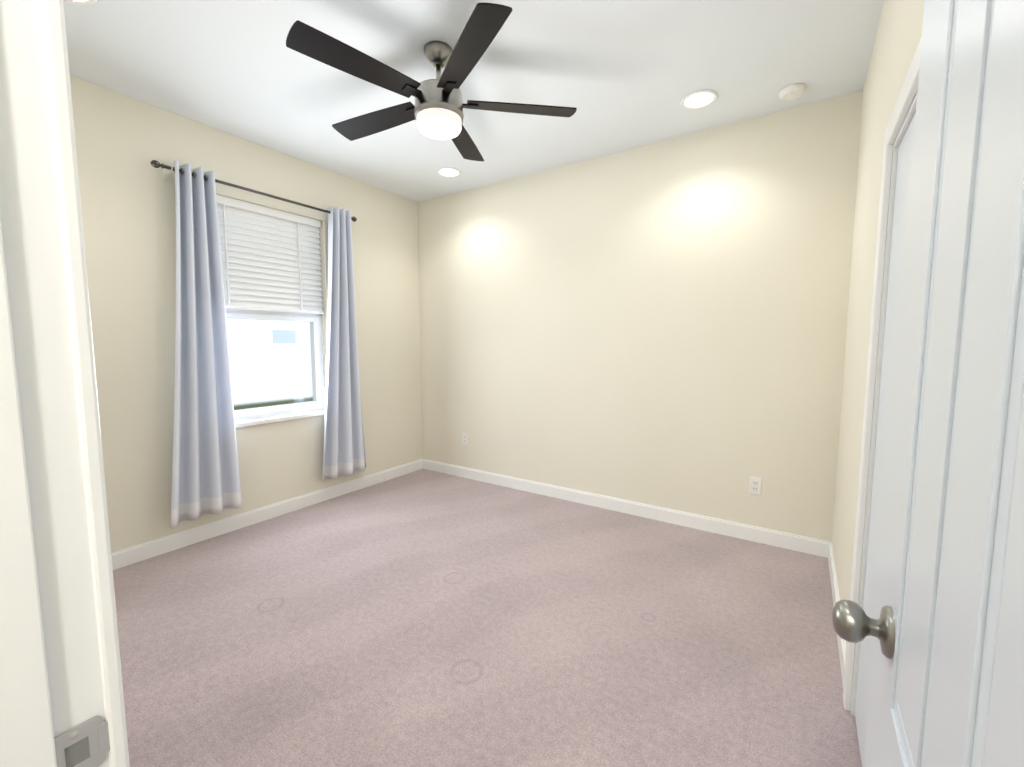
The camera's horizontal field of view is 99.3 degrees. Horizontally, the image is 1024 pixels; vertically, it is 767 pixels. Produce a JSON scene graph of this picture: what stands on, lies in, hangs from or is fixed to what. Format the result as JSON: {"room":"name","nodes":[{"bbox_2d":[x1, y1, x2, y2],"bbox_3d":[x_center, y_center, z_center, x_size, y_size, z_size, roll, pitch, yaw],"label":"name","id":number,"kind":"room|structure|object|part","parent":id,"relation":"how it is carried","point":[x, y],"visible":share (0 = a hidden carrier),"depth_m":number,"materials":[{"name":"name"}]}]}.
{"room":"empty bedroom","nodes":[
{"label":"empty bedroom","id":0,"kind":"room"},
{"bbox_2d":[70,75,422,552],"bbox_3d":[-2.291,-0.284,2.570,0.160,2.700,4.960,3,6,34],"label":"wall","id":1,"kind":"structure","parent":0,"point":[115,129],"depth_m":3.29,"materials":[{"name":"beige paint"}]},
{"bbox_2d":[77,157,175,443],"bbox_3d":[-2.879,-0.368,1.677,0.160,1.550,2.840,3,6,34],"label":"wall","id":2,"kind":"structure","parent":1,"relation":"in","point":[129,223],"depth_m":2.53,"materials":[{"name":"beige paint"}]},
{"bbox_2d":[150,160,366,527],"bbox_3d":[-1.696,-0.274,3.177,0.160,2.180,1.496,3,6,34],"label":"curtains","id":3,"kind":"object","parent":1,"relation":"hanging from","point":[205,474],"visible":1,"depth_m":2.80,"materials":[{"name":"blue fabric"}]},
{"bbox_3d":[-1.687,-1.319,3.068,0.038,0.044,1.390,3,6,34],"label":"rod","id":4,"kind":"part","parent":3,"relation":"part of","materials":[{"name":"grey metal"}]},
{"bbox_2d":[222,217,324,420],"bbox_3d":[-1.862,-0.512,3.252,0.077,1.550,0.920,3,6,34],"label":"window","id":5,"kind":"structure","parent":1,"relation":"in","point":[317,369],"depth_m":3.42,"materials":[{"name":"white plastic"}]},
{"bbox_2d":[216,194,323,313],"bbox_3d":[-1.815,-0.908,3.184,0.060,0.745,0.896,3,6,34],"label":"window blinds","id":6,"kind":"object","parent":5,"relation":"attached to","point":[262,283],"visible":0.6,"depth_m":3.20,"materials":[{"name":"white plastic"}]},
{"bbox_2d":[235,409,324,427],"bbox_3d":[-1.795,0.268,3.278,0.107,0.032,0.920,3,6,34],"label":"window sill","id":7,"kind":"structure","parent":1,"relation":"on","point":[262,420],"depth_m":3.27,"materials":[{"name":"white wood"}]},
{"bbox_2d":[111,459,422,569],"bbox_3d":[-1.785,0.956,3.286,0.014,0.100,3.080,3,6,34],"label":"baseboard","id":8,"kind":"structure","parent":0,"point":[141,552],"depth_m":3.10,"materials":[{"name":"white wood"}]},
{"bbox_2d":[63,0,883,201],"bbox_3d":[-0.782,-1.567,1.444,3.785,0.060,4.960,3,6,34],"label":"ceiling","id":9,"kind":"structure","parent":0,"point":[621,75],"depth_m":2.22,"materials":[{"name":"paint"}]},
{"bbox_2d":[64,0,96,4],"bbox_3d":[-1.758,-1.556,1.700,0.200,0.009,0.200,1,5,10],"label":"recessed light","id":10,"kind":"object","parent":9,"relation":"in","point":[80,2],"depth_m":1.78,"materials":[{"name":"white plastic"}]},
{"bbox_2d":[286,3,576,160],"bbox_3d":[-0.389,-1.409,2.104,1.286,0.376,1.306,3,6,34],"label":"ceiling fan","id":11,"kind":"object","parent":9,"relation":"hanging from","point":[435,111],"visible":1,"depth_m":1.99,"materials":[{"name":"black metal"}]},
{"bbox_2d":[437,167,460,176],"bbox_3d":[-0.515,-1.725,3.555,0.200,0.009,0.200,1,5,10],"label":"recessed light","id":12,"kind":"object","parent":9,"relation":"in","point":[445,171],"depth_m":3.55,"materials":[{"name":"white plastic"}]},
{"bbox_2d":[680,89,717,109],"bbox_3d":[1.074,-1.629,2.500,0.200,0.009,0.200,1,5,10],"label":"recessed light","id":13,"kind":"object","parent":9,"relation":"in","point":[698,99],"depth_m":2.49,"materials":[{"name":"white plastic"}]},
{"bbox_2d":[779,83,806,101],"bbox_3d":[1.554,-1.607,2.410,0.132,0.036,0.132,3,6,34],"label":"smoke detector","id":14,"kind":"object","parent":9,"relation":"attached to","point":[791,92],"visible":1,"depth_m":2.38,"materials":[{"name":"white plastic"}]},
{"bbox_2d":[113,469,861,766],"bbox_3d":[-0.782,1.181,1.694,3.785,0.060,4.960,3,6,34],"label":"floor","id":15,"kind":"structure","parent":0,"point":[423,618],"depth_m":1.90,"materials":[{"name":"pink carpet"}]},
{"bbox_2d":[418,90,862,541],"bbox_3d":[0.616,-0.370,3.513,3.625,2.700,0.160,3,6,34],"label":"wall","id":16,"kind":"structure","parent":0,"point":[662,324],"depth_m":3.11,"materials":[{"name":"beige paint"}]},
{"bbox_2d":[462,433,467,444],"bbox_3d":[-0.457,0.535,4.211,0.070,0.114,0.010,3,6,34],"label":"electrical outlet","id":17,"kind":"object","parent":16,"relation":"attached to","point":[465,438],"visible":1,"depth_m":4.21,"materials":[{"name":"white plastic"}]},
{"bbox_2d":[423,459,829,557],"bbox_3d":[0.501,0.927,3.603,3.465,0.100,0.014,3,6,34],"label":"baseboard","id":18,"kind":"structure","parent":16,"relation":"attached to","point":[804,544],"depth_m":3.24,"materials":[{"name":"white wood"}]},
{"bbox_2d":[749,476,761,494],"bbox_3d":[1.594,0.669,2.850,0.070,0.114,0.010,3,6,34],"label":"electrical outlet","id":19,"kind":"object","parent":16,"relation":"attached to","point":[755,483],"visible":1,"depth_m":2.85,"materials":[{"name":"white plastic"}]},
{"bbox_2d":[832,0,924,643],"bbox_3d":[1.419,-0.196,1.603,0.160,2.700,2.140,3,6,34],"label":"wall","id":20,"kind":"structure","parent":0,"point":[880,90],"depth_m":1.87,"materials":[{"name":"beige paint"}]},
{"bbox_2d":[828,542,846,686],"bbox_3d":[1.588,1.061,2.129,0.014,0.100,1.270,3,6,34],"label":"baseboard","id":21,"kind":"structure","parent":20,"relation":"attached to","point":[842,644],"depth_m":2.14,"materials":[{"name":"white wood"}]},
{"bbox_2d":[843,36,921,766],"bbox_3d":[1.040,0.205,1.085,0.178,1.995,0.930,3,6,34],"label":"door frame","id":22,"kind":"structure","parent":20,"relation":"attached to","point":[900,211],"depth_m":1.38,"materials":[{"name":"white wood"}]},
{"label":"outside","id":23,"kind":"structure","parent":0,"visible":0},
{"bbox_2d":[218,210,312,409],"bbox_3d":[-3.447,-0.499,4.375,0.020,3.600,6.500,3,6,34],"label":"wall","id":24,"kind":"structure","parent":23,"point":[295,398],"depth_m":5.16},
{"bbox_2d":[268,327,298,345],"bbox_3d":[-2.782,-0.569,5.311,0.025,0.230,0.360,3,6,34],"label":"window","id":25,"kind":"structure","parent":24,"relation":"in","point":[291,333],"depth_m":5.29,"materials":[{"name":"glass"}]},
{"bbox_3d":[-0.166,-1.091,0.072,0.805,0.640,0.140,3,6,34],"label":"wall","id":26,"kind":"structure","parent":0,"visible":0},
{"bbox_2d":[0,0,129,766],"bbox_3d":[-0.161,0.237,0.200,0.869,2.092,0.156,3,6,34],"label":"door frame","id":27,"kind":"structure","parent":26,"relation":"attached to","point":[51,686],"depth_m":0.42,"materials":[{"name":"white wood"}]},
{"bbox_3d":[-0.454,0.388,0.462,0.004,0.057,0.051,3,6,34],"label":"door jamb strike","id":28,"kind":"part","parent":27,"relation":"part of","materials":[{"name":"silver metal"}]},
{"bbox_2d":[863,0,1023,766],"bbox_3d":[0.390,0.245,0.363,0.035,2.030,0.758,3,6,34],"label":"entry door","id":29,"kind":"structure","parent":26,"relation":"in","point":[947,685],"depth_m":0.40,"materials":[{"name":"white wood"}]},
{"bbox_2d":[832,600,894,658],"bbox_3d":[0.548,0.336,0.629,0.142,0.066,0.159,3,6,34],"label":"door knob","id":30,"kind":"object","parent":29,"relation":"attached to","point":[852,622],"depth_m":0.60,"materials":[{"name":"silver metal"}]}
]}

